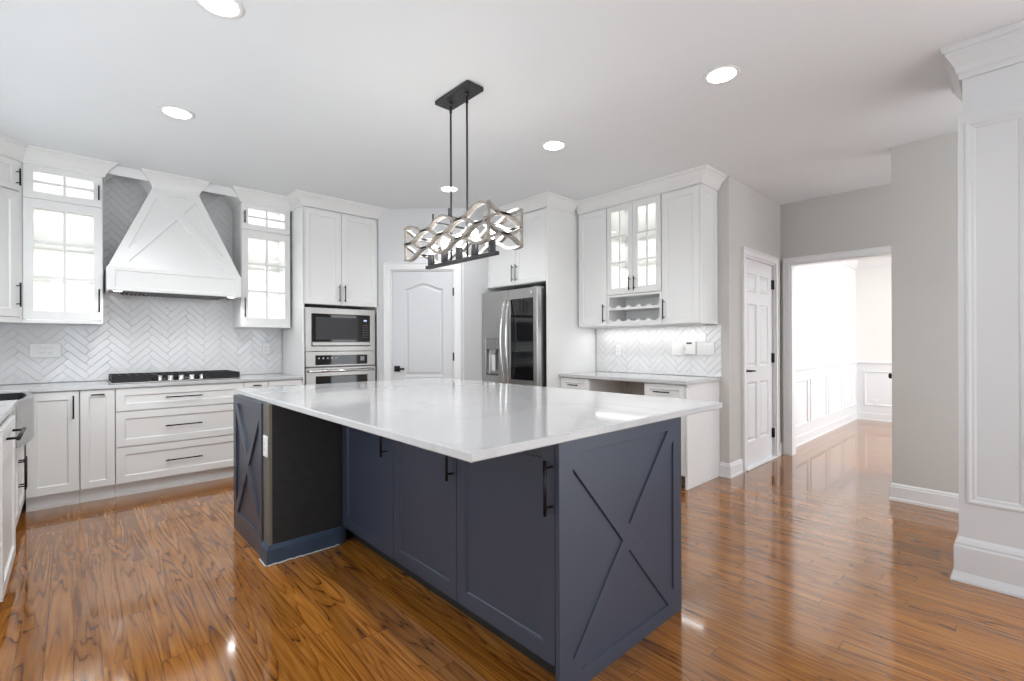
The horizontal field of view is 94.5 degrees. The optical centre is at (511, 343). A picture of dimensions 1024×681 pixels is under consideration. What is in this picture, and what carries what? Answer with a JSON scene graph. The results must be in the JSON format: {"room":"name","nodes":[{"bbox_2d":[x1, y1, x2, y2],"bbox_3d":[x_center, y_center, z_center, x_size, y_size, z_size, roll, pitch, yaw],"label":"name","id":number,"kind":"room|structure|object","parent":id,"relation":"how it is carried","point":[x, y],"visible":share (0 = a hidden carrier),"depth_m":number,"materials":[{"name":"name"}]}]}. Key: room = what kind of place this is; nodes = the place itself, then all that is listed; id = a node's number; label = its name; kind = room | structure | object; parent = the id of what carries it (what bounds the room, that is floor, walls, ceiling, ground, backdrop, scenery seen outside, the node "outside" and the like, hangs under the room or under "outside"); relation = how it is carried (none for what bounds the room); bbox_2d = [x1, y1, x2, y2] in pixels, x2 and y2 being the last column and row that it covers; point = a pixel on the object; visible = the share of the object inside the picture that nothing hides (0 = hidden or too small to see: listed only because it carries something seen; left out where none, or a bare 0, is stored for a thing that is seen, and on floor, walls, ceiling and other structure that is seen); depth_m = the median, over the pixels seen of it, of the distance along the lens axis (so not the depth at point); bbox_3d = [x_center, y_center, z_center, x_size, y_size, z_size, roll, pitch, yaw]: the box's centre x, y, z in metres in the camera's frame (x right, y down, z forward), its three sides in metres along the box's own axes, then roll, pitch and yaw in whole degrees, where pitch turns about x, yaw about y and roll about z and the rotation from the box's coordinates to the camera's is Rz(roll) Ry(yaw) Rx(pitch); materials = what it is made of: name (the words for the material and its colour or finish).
{"room":"kitchen","nodes":[
{"label":"kitchen","id":0,"kind":"room"},
{"bbox_2d":[3,178,282,494],"bbox_3d":[-2.538,-0.141,5.278,5.475,2.733,0.120,0,0,-43],"label":"wall","id":1,"kind":"structure","parent":0,"point":[126,178],"depth_m":4.25,"materials":[{"name":"paint"}]},
{"bbox_2d":[0,134,27,323],"bbox_3d":[-3.917,-0.832,3.416,0.682,1.340,0.695,0,0,43],"label":"upper cabinet","id":2,"kind":"object","parent":1,"relation":"attached to","point":[12,151],"visible":1,"depth_m":3.54,"materials":[{"name":"white paint"}]},
{"bbox_2d":[22,145,117,324],"bbox_3d":[-3.628,-0.833,3.882,0.588,1.340,0.424,0,0,-43],"label":"upper cabinet","id":3,"kind":"object","parent":1,"relation":"attached to","point":[62,192],"visible":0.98,"depth_m":3.90,"materials":[{"name":"white paint"}]},
{"bbox_2d":[34,278,93,283],"bbox_3d":[-3.690,-0.522,3.906,0.430,0.008,0.264,0,0,-43],"label":"glass shelf","id":4,"kind":"object","parent":3,"relation":"attached to","point":[36,280],"depth_m":3.93,"materials":[{"name":"clear glass"}]},
{"bbox_2d":[0,176,281,384],"bbox_3d":[-3.468,-0.591,4.326,2.558,1.823,0.010,0,0,-43],"label":"backsplash","id":5,"kind":"structure","parent":1,"relation":"attached to","point":[137,334],"depth_m":4.35,"materials":[{"name":"grey tile"}]},
{"bbox_2d":[29,344,60,357],"bbox_3d":[-3.875,0.054,3.935,0.190,0.115,0.009,0,0,-43],"label":"outlet plate","id":6,"kind":"object","parent":5,"relation":"attached to","point":[35,350],"visible":1,"depth_m":3.93,"materials":[{"name":"white plastic"}]},
{"bbox_2d":[39,346,44,354],"bbox_3d":[-3.891,0.054,3.917,0.034,0.068,0.003,0,0,-43],"label":"socket","id":7,"kind":"object","parent":6,"relation":"attached to","point":[41,348],"depth_m":3.92,"materials":[{"name":"plastic"}]},
{"bbox_2d":[47,346,51,354],"bbox_3d":[-3.857,0.054,3.949,0.034,0.068,0.003,0,0,-43],"label":"socket","id":8,"kind":"object","parent":6,"relation":"attached to","point":[49,348],"depth_m":3.95,"materials":[{"name":"plastic"}]},
{"bbox_2d":[262,344,268,353],"bbox_3d":[-2.641,0.054,5.081,0.072,0.115,0.009,0,0,-43],"label":"outlet plate","id":9,"kind":"object","parent":5,"relation":"attached to","point":[265,347],"visible":1,"depth_m":5.08,"materials":[{"name":"white plastic"}]},
{"bbox_2d":[104,168,241,300],"bbox_3d":[-3.087,-0.970,4.338,0.972,1.068,0.492,0,0,-43],"label":"range hood","id":10,"kind":"object","parent":1,"relation":"attached to","point":[172,247],"visible":0.99,"depth_m":4.20,"materials":[{"name":"white paint"}]},
{"bbox_2d":[107,166,148,180],"bbox_3d":[-3.276,-1.464,4.051,0.320,0.080,0.020,0,0,-43],"label":"trim","id":11,"kind":"structure","parent":10,"relation":"attached to","point":[121,171],"depth_m":4.04,"materials":[{"name":"white paint"}]},
{"bbox_2d":[203,184,237,197],"bbox_3d":[-2.780,-1.465,4.513,0.335,0.080,0.020,0,0,-43],"label":"trim","id":12,"kind":"structure","parent":10,"relation":"attached to","point":[216,189],"depth_m":4.51,"materials":[{"name":"white paint"}]},
{"bbox_2d":[223,186,291,328],"bbox_3d":[-2.587,-0.837,4.849,0.566,1.340,0.424,0,0,-43],"label":"upper cabinet","id":13,"kind":"object","parent":1,"relation":"attached to","point":[261,220],"visible":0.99,"depth_m":4.87,"materials":[{"name":"white paint"}]},
{"bbox_2d":[248,292,283,295],"bbox_3d":[-2.600,-0.526,4.918,0.420,0.008,0.264,0,0,-43],"label":"glass shelf","id":14,"kind":"object","parent":13,"relation":"attached to","point":[249,293],"depth_m":4.99,"materials":[{"name":"clear glass"}]},
{"bbox_2d":[378,208,463,380],"bbox_3d":[-1.010,-0.146,5.329,0.957,2.733,0.100,0,0,2],"label":"wall","id":15,"kind":"structure","parent":0,"point":[392,223],"depth_m":5.29,"materials":[{"name":"paint"}]},
{"bbox_2d":[383,262,461,379],"bbox_3d":[-0.993,0.157,5.314,0.873,2.128,0.122,0,0,2],"label":"trim","id":16,"kind":"structure","parent":15,"relation":"attached to","point":[388,268],"depth_m":5.27,"materials":[{"name":"white paint"}]},
{"bbox_2d":[393,271,453,379],"bbox_3d":[-0.988,0.202,5.266,0.690,2.022,0.102,0,0,2],"label":"door","id":17,"kind":"structure","parent":15,"relation":"in","point":[422,300],"depth_m":5.29,"materials":[{"name":"paint"}]},
{"bbox_2d":[464,208,487,380],"bbox_3d":[-0.438,-0.148,5.424,0.354,2.733,0.100,0,0,-43],"label":"wall","id":18,"kind":"structure","parent":0,"point":[475,271],"depth_m":5.37,"materials":[{"name":"paint"}]},
{"bbox_2d":[0,0,1023,211],"bbox_3d":[1.774,-1.561,4.109,10.600,0.080,8.800,0,0,-43],"label":"ceiling","id":19,"kind":"structure","parent":0,"point":[332,98],"depth_m":2.83,"materials":[{"name":"paint"}]},
{"bbox_2d":[158,105,194,119],"bbox_3d":[-2.184,-1.505,3.088,0.196,0.006,0.196,0,0,-43],"label":"recessed light","id":20,"kind":"object","parent":19,"relation":"in","point":[174,112],"visible":1,"depth_m":3.08,"materials":[{"name":"white paint"}]},
{"bbox_2d":[194,0,243,19],"bbox_3d":[-1.301,-1.508,2.103,0.196,0.006,0.196,0,0,-43],"label":"recessed light","id":21,"kind":"object","parent":19,"relation":"in","point":[224,9],"visible":1,"depth_m":2.13,"materials":[{"name":"white paint"}]},
{"bbox_2d":[439,186,458,192],"bbox_3d":[-0.613,-1.510,4.622,0.196,0.006,0.196,0,0,-43],"label":"recessed light","id":22,"kind":"object","parent":19,"relation":"in","point":[443,188],"visible":0.92,"depth_m":4.62,"materials":[{"name":"white paint"}]},
{"bbox_2d":[404,80,522,269],"bbox_3d":[-0.322,-1.004,2.870,0.276,1.020,0.868,0,0,-43],"label":"linear pendant","id":23,"kind":"object","parent":19,"relation":"hanging from","point":[460,95],"visible":1,"depth_m":2.80,"materials":[{"name":"grey metal"}]},
{"bbox_2d":[428,246,434,264],"bbox_3d":[-0.528,-0.591,3.094,0.044,0.156,0.044,0,0,-43],"label":"socket","id":24,"kind":"object","parent":23,"relation":"attached to","point":[431,258],"depth_m":3.08,"materials":[{"name":"black metal"}]},
{"bbox_2d":[441,238,447,262],"bbox_3d":[-0.424,-0.591,2.982,0.044,0.156,0.044,0,0,-43],"label":"socket","id":25,"kind":"object","parent":23,"relation":"attached to","point":[444,242],"depth_m":2.97,"materials":[{"name":"black metal"}]},
{"bbox_2d":[455,234,462,258],"bbox_3d":[-0.321,-0.591,2.870,0.044,0.156,0.044,0,0,-43],"label":"socket","id":26,"kind":"object","parent":23,"relation":"attached to","point":[458,250],"depth_m":2.85,"materials":[{"name":"black metal"}]},
{"bbox_2d":[471,229,478,255],"bbox_3d":[-0.217,-0.592,2.759,0.044,0.156,0.044,0,0,-43],"label":"socket","id":27,"kind":"object","parent":23,"relation":"attached to","point":[474,247],"depth_m":2.74,"materials":[{"name":"black metal"}]},
{"bbox_2d":[488,229,495,251],"bbox_3d":[-0.113,-0.592,2.647,0.044,0.156,0.044,0,0,-43],"label":"socket","id":28,"kind":"object","parent":23,"relation":"attached to","point":[491,244],"depth_m":2.63,"materials":[{"name":"black metal"}]},
{"bbox_2d":[541,140,566,150],"bbox_3d":[0.320,-1.513,3.618,0.196,0.006,0.196,0,0,-43],"label":"recessed light","id":29,"kind":"object","parent":19,"relation":"in","point":[552,145],"visible":1,"depth_m":3.61,"materials":[{"name":"white paint"}]},
{"bbox_2d":[703,65,740,84],"bbox_3d":[1.183,-1.516,2.673,0.196,0.006,0.196,0,0,-43],"label":"recessed light","id":30,"kind":"object","parent":19,"relation":"in","point":[723,74],"visible":1,"depth_m":2.66,"materials":[{"name":"white paint"}]},
{"bbox_2d":[0,419,1023,680],"bbox_3d":[1.783,1.242,4.109,10.600,0.060,8.800,0,0,-43],"label":"floor","id":31,"kind":"structure","parent":0,"point":[802,566],"depth_m":2.25,"materials":[{"name":"brown wood"}]},
{"bbox_2d":[0,415,25,601],"bbox_3d":[-2.658,0.792,2.104,0.683,0.868,0.645,0,0,-43],"label":"base cabinet","id":32,"kind":"object","parent":31,"relation":"on","point":[7,426],"visible":1,"depth_m":2.29,"materials":[{"name":"wood"}]},
{"bbox_2d":[15,445,26,525],"bbox_3d":[-3.365,0.792,2.822,0.664,0.874,1.000,0,0,-43],"label":"base cabinet","id":33,"kind":"object","parent":31,"relation":"on","point":[20,461],"visible":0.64,"depth_m":3.02,"materials":[{"name":"white paint"}]},
{"bbox_2d":[25,390,79,511],"bbox_3d":[-3.604,0.792,3.729,0.290,0.874,0.637,0,0,-43],"label":"base cabinet","id":34,"kind":"object","parent":31,"relation":"on","point":[53,453],"visible":0.94,"depth_m":3.54,"materials":[{"name":"white paint"}]},
{"bbox_2d":[79,388,114,502],"bbox_3d":[-3.420,0.792,3.899,0.207,0.874,0.637,0,0,-43],"label":"base cabinet","id":35,"kind":"object","parent":31,"relation":"on","point":[96,406],"visible":0.98,"depth_m":3.70,"materials":[{"name":"white paint"}]},
{"bbox_2d":[115,382,243,496],"bbox_3d":[-3.008,0.790,4.282,0.914,0.874,0.637,0,0,-43],"label":"base cabinet","id":36,"kind":"object","parent":31,"relation":"on","point":[174,435],"visible":0.73,"depth_m":4.02,"materials":[{"name":"white paint"}]},
{"bbox_2d":[243,381,267,388],"bbox_3d":[-2.597,0.789,4.664,0.204,0.874,0.637,0,0,-43],"label":"base cabinet","id":37,"kind":"object","parent":31,"relation":"on","point":[253,384],"visible":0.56,"depth_m":4.45,"materials":[{"name":"white paint"}]},
{"bbox_2d":[268,379,301,386],"bbox_3d":[-2.418,0.788,4.856,0.316,0.874,0.600,0,0,-43],"label":"base cabinet","id":38,"kind":"object","parent":31,"relation":"on","point":[292,382],"visible":0.17,"depth_m":4.63,"materials":[{"name":"white paint"}]},
{"bbox_2d":[283,189,387,384],"bbox_3d":[-1.975,-0.142,5.221,1.008,2.732,0.708,0,0,-43],"label":"tall cabinet","id":39,"kind":"object","parent":31,"relation":"on","point":[334,252],"visible":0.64,"depth_m":4.97,"materials":[{"name":"white paint"}]},
{"bbox_2d":[304,307,374,350],"bbox_3d":[-1.940,-0.149,5.159,0.748,0.446,0.442,0,0,-43],"label":"microwave","id":40,"kind":"object","parent":39,"relation":"in","point":[326,329],"visible":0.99,"depth_m":4.98,"materials":[{"name":"metal"}]},
{"bbox_2d":[305,351,375,384],"bbox_3d":[-1.947,0.499,5.170,0.748,0.845,0.574,0,0,-43],"label":"wall oven","id":41,"kind":"object","parent":39,"relation":"in","point":[321,367],"visible":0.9,"depth_m":4.97,"materials":[{"name":"metal"}]},
{"bbox_2d":[233,394,681,680],"bbox_3d":[-0.549,0.777,2.660,1.277,0.885,2.521,0,0,-43],"label":"kitchen island","id":42,"kind":"object","parent":31,"relation":"on","point":[568,553],"visible":0.83,"depth_m":1.99,"materials":[{"name":"blue wood"}]},
{"bbox_2d":[263,435,267,457],"bbox_3d":[-1.386,0.574,2.659,0.009,0.118,0.074,0,0,-43],"label":"outlet plate","id":43,"kind":"object","parent":42,"relation":"attached to","point":[265,438],"visible":1,"depth_m":2.65,"materials":[{"name":"white plastic"}]},
{"bbox_2d":[235,377,721,462],"bbox_3d":[-0.409,0.319,2.837,1.633,0.030,2.621,0,0,-43],"label":"island countertop","id":44,"kind":"structure","parent":42,"relation":"on","point":[471,421],"depth_m":2.16,"materials":[{"name":"white stone"}]},
{"bbox_2d":[482,286,546,386],"bbox_3d":[0.234,0.313,5.369,0.925,1.808,0.884,0,0,-43],"label":"refrigerator","id":45,"kind":"object","parent":31,"relation":"on","point":[513,321],"visible":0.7,"depth_m":5.03,"materials":[{"name":"metal"}]},
{"bbox_2d":[482,191,595,387],"bbox_3d":[0.330,-0.150,5.380,0.887,2.732,1.038,0,0,-43],"label":"tall cabinet","id":46,"kind":"object","parent":31,"relation":"on","point":[548,257],"visible":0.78,"depth_m":5.02,"materials":[{"name":"white paint"}]},
{"bbox_2d":[560,377,623,393],"bbox_3d":[0.843,0.779,5.006,0.649,0.872,0.378,0,0,-43],"label":"base cabinet","id":47,"kind":"object","parent":31,"relation":"on","point":[612,386],"visible":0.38,"depth_m":4.83,"materials":[{"name":"white paint"}]},
{"bbox_2d":[644,381,719,489],"bbox_3d":[1.527,0.776,4.269,0.649,0.872,0.408,0,0,-43],"label":"base cabinet","id":48,"kind":"object","parent":31,"relation":"on","point":[700,432],"visible":0.58,"depth_m":4.08,"materials":[{"name":"white paint"}]},
{"bbox_2d":[559,371,720,384],"bbox_3d":[1.196,0.324,4.630,0.626,0.032,1.414,0,0,-43],"label":"countertop","id":49,"kind":"structure","parent":48,"relation":"on","point":[633,377],"depth_m":4.37,"materials":[{"name":"white stone"}]},
{"bbox_2d":[940,20,1023,598],"bbox_3d":[2.645,-0.157,2.392,0.582,2.732,0.659,0,0,-43],"label":"paneled column","id":50,"kind":"structure","parent":31,"relation":"on","point":[985,71],"depth_m":2.35,"materials":[{"name":"paint"}]},
{"bbox_3d":[-2.242,0.788,1.614,0.664,0.874,0.620,0,0,-43],"label":"base cabinet","id":51,"kind":"object","parent":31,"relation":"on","visible":0},
{"bbox_2d":[0,373,302,423],"bbox_3d":[-2.394,0.335,3.171,2.572,0.029,3.146,0,0,-43],"label":"countertop","id":52,"kind":"structure","parent":51,"relation":"on","point":[6,407],"depth_m":3.79,"materials":[{"name":"white stone"}]},
{"bbox_2d":[0,392,33,448],"bbox_3d":[-3.331,0.471,2.876,0.601,0.271,0.846,0,0,-43],"label":"farmhouse sink","id":53,"kind":"object","parent":52,"relation":"in","point":[23,412],"visible":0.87,"depth_m":2.89,"materials":[{"name":"ceramic"}]},
{"bbox_2d":[107,370,239,383],"bbox_3d":[-3.037,0.290,4.282,0.924,0.064,0.500,0,0,-43],"label":"gas cooktop","id":54,"kind":"object","parent":52,"relation":"in","point":[123,378],"visible":1,"depth_m":4.15,"materials":[{"name":"metal"}]},
{"bbox_2d":[107,377,239,383],"bbox_3d":[-3.037,0.317,4.282,0.924,0.012,0.500,0,0,-43],"label":"tray","id":55,"kind":"object","parent":54,"relation":"on","point":[160,379],"depth_m":4.04,"materials":[{"name":"metal"}]},
{"bbox_2d":[595,176,734,462],"bbox_3d":[0.735,-0.151,5.688,0.120,2.733,3.734,0,0,-43],"label":"wall","id":56,"kind":"structure","parent":0,"point":[725,195],"depth_m":4.32,"materials":[{"name":"beige paint"}]},
{"bbox_2d":[576,194,613,327],"bbox_3d":[0.931,-0.850,5.075,0.417,1.336,0.374,0,0,-43],"label":"upper cabinet","id":57,"kind":"object","parent":56,"relation":"attached to","point":[592,211],"visible":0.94,"depth_m":4.99,"materials":[{"name":"white paint"}]},
{"bbox_2d":[601,179,665,326],"bbox_3d":[1.268,-0.851,4.713,0.417,1.336,0.612,0,0,-43],"label":"upper cabinet","id":58,"kind":"object","parent":56,"relation":"attached to","point":[634,212],"visible":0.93,"depth_m":4.78,"materials":[{"name":"white paint"}]},
{"bbox_2d":[609,303,659,310],"bbox_3d":[1.293,-0.364,4.736,0.291,0.042,0.566,0,0,-43],"label":"shelf","id":59,"kind":"object","parent":58,"relation":"attached to","point":[650,306],"depth_m":4.74,"materials":[{"name":"white paint"}]},
{"bbox_2d":[595,324,705,328],"bbox_3d":[1.332,-0.177,4.766,0.040,0.010,1.240,0,0,-43],"label":"light","id":60,"kind":"object","parent":58,"relation":"attached to","point":[682,324],"visible":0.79,"depth_m":4.67,"materials":[{"name":"white plastic"}]},
{"bbox_2d":[597,324,721,376],"bbox_3d":[1.436,0.062,4.838,0.010,0.484,1.400,0,0,-43],"label":"backsplash","id":61,"kind":"structure","parent":56,"relation":"attached to","point":[648,350],"depth_m":4.79,"materials":[{"name":"grey tile"}]},
{"bbox_2d":[616,345,621,354],"bbox_3d":[1.155,0.066,5.129,0.009,0.115,0.072,0,0,-43],"label":"outlet plate","id":62,"kind":"object","parent":61,"relation":"attached to","point":[618,347],"visible":1,"depth_m":5.12,"materials":[{"name":"white plastic"}]},
{"bbox_2d":[672,343,682,354],"bbox_3d":[1.618,0.050,4.630,0.010,0.115,0.118,0,0,-43],"label":"switch plate","id":63,"kind":"object","parent":61,"relation":"attached to","point":[677,348],"visible":1,"depth_m":4.63,"materials":[{"name":"white plastic"}]},
{"bbox_2d":[684,340,695,354],"bbox_3d":[1.700,0.032,4.527,0.030,0.136,0.116,0,0,-43],"label":"wall device","id":64,"kind":"object","parent":61,"relation":"attached to","point":[689,345],"visible":1,"depth_m":4.51,"materials":[{"name":"white plastic"}]},
{"bbox_2d":[698,334,705,341],"bbox_3d":[1.787,-0.056,4.451,0.006,0.076,0.078,0,0,-43],"label":"blank plate","id":65,"kind":"object","parent":61,"relation":"attached to","point":[701,337],"visible":1,"depth_m":4.45,"materials":[{"name":"white plastic"}]},
{"bbox_2d":[697,342,713,354],"bbox_3d":[1.808,0.043,4.425,0.010,0.115,0.165,0,0,-43],"label":"switch plate","id":66,"kind":"object","parent":61,"relation":"attached to","point":[707,348],"visible":1,"depth_m":4.42,"materials":[{"name":"white plastic"}]},
{"bbox_2d":[656,164,726,324],"bbox_3d":[1.637,-0.850,4.316,0.417,1.340,0.472,0,0,-43],"label":"upper cabinet","id":67,"kind":"object","parent":56,"relation":"attached to","point":[689,196],"visible":1,"depth_m":4.25,"materials":[{"name":"white paint"}]},
{"bbox_2d":[734,179,855,460],"bbox_3d":[3.782,-0.162,6.059,4.850,2.733,0.132,0,0,-43],"label":"wall","id":68,"kind":"structure","parent":0,"point":[825,294],"depth_m":5.78,"materials":[{"name":"paint"}]},
{"bbox_2d":[719,458,743,478],"bbox_3d":[2.038,1.145,4.391,0.293,0.132,0.102,0,0,-43],"label":"baseboard","id":69,"kind":"structure","parent":68,"relation":"attached to","point":[727,470],"depth_m":4.31,"materials":[{"name":"white paint"}]},
{"bbox_2d":[746,259,774,466],"bbox_3d":[2.515,0.182,4.803,0.796,2.030,0.098,0,0,-43],"label":"door","id":70,"kind":"structure","parent":68,"relation":"in","point":[760,357],"depth_m":4.81,"materials":[{"name":"white paint"}]},
{"bbox_2d":[741,246,779,472],"bbox_3d":[2.485,0.145,4.826,0.956,2.128,0.142,0,0,-43],"label":"trim","id":71,"kind":"structure","parent":68,"relation":"attached to","point":[746,253],"depth_m":5.06,"materials":[{"name":"white paint"}]},
{"bbox_2d":[747,455,777,470],"bbox_3d":[2.496,1.202,4.819,0.820,0.013,0.130,0,0,-43],"label":"trim","id":72,"kind":"structure","parent":68,"relation":"attached to","point":[772,457],"depth_m":4.78,"materials":[{"name":"white paint"}]},
{"bbox_2d":[780,442,782,455],"bbox_3d":[2.920,1.142,5.146,0.108,0.132,0.028,0,0,-43],"label":"baseboard","id":73,"kind":"structure","parent":68,"relation":"attached to","point":[781,443],"depth_m":5.16,"materials":[{"name":"white paint"}]},
{"bbox_2d":[796,365,856,435],"bbox_3d":[4.282,0.703,6.430,3.377,0.740,0.025,0,0,-43],"label":"trim","id":74,"kind":"structure","parent":68,"relation":"attached to","point":[823,397],"depth_m":6.34,"materials":[{"name":"white paint"}]},
{"bbox_2d":[796,411,891,446],"bbox_3d":[5.401,1.130,5.226,3.377,0.139,3.312,0,0,-43],"label":"baseboard","id":75,"kind":"structure","parent":68,"relation":"attached to","point":[803,438],"depth_m":6.85,"materials":[{"name":"white paint"}]},
{"bbox_2d":[796,360,891,373],"bbox_3d":[5.399,0.300,5.226,3.377,0.080,3.312,0,0,-43],"label":"trim","id":76,"kind":"structure","parent":68,"relation":"attached to","point":[808,368],"depth_m":6.83,"materials":[{"name":"white paint"}]},
{"bbox_2d":[839,256,890,269],"bbox_3d":[5.393,-1.361,5.226,3.377,0.342,3.312,0,0,-43],"label":"trim","id":77,"kind":"structure","parent":68,"relation":"attached to","point":[881,261],"depth_m":7.37,"materials":[{"name":"white paint"}]},
{"bbox_2d":[780,183,890,441],"bbox_3d":[3.807,-0.162,4.355,0.120,2.733,2.400,0,0,-43],"label":"wall opening","id":78,"kind":"structure","parent":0,"point":[860,218],"depth_m":4.82,"materials":[{"name":"beige paint"}]},
{"bbox_2d":[783,245,890,455],"bbox_3d":[3.474,0.138,4.697,0.148,2.137,1.385,0,0,-43],"label":"trim","id":79,"kind":"structure","parent":78,"relation":"attached to","point":[789,264],"depth_m":5.12,"materials":[{"name":"white paint"}]},
{"bbox_2d":[855,266,891,360],"bbox_3d":[6.712,-0.171,6.379,0.120,2.733,3.412,0,0,-43],"label":"wall","id":80,"kind":"structure","parent":0,"point":[873,285],"depth_m":7.41,"materials":[{"name":"paint"}]},
{"bbox_2d":[857,365,891,413],"bbox_3d":[6.632,0.696,6.362,0.025,0.740,3.300,0,0,-43],"label":"trim","id":81,"kind":"structure","parent":80,"relation":"attached to","point":[873,382],"depth_m":7.41,"materials":[{"name":"white paint"}]},
{"bbox_2d":[872,399,877,406],"bbox_3d":[5.668,0.927,7.394,0.009,0.118,0.075,0,0,-43],"label":"outlet plate","id":82,"kind":"object","parent":80,"relation":"attached to","point":[875,402],"visible":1,"depth_m":7.39,"materials":[{"name":"white plastic"}]},
{"bbox_2d":[891,131,958,493],"bbox_3d":[3.339,-0.160,3.332,0.120,2.733,1.037,0,0,-43],"label":"wall","id":83,"kind":"structure","parent":0,"point":[924,173],"depth_m":3.53,"materials":[{"name":"beige paint"}]},
{"bbox_2d":[889,483,958,512],"bbox_3d":[3.320,1.141,3.329,0.118,0.132,1.045,0,0,-43],"label":"baseboard","id":84,"kind":"structure","parent":83,"relation":"attached to","point":[947,501],"depth_m":3.52,"materials":[{"name":"white paint"}]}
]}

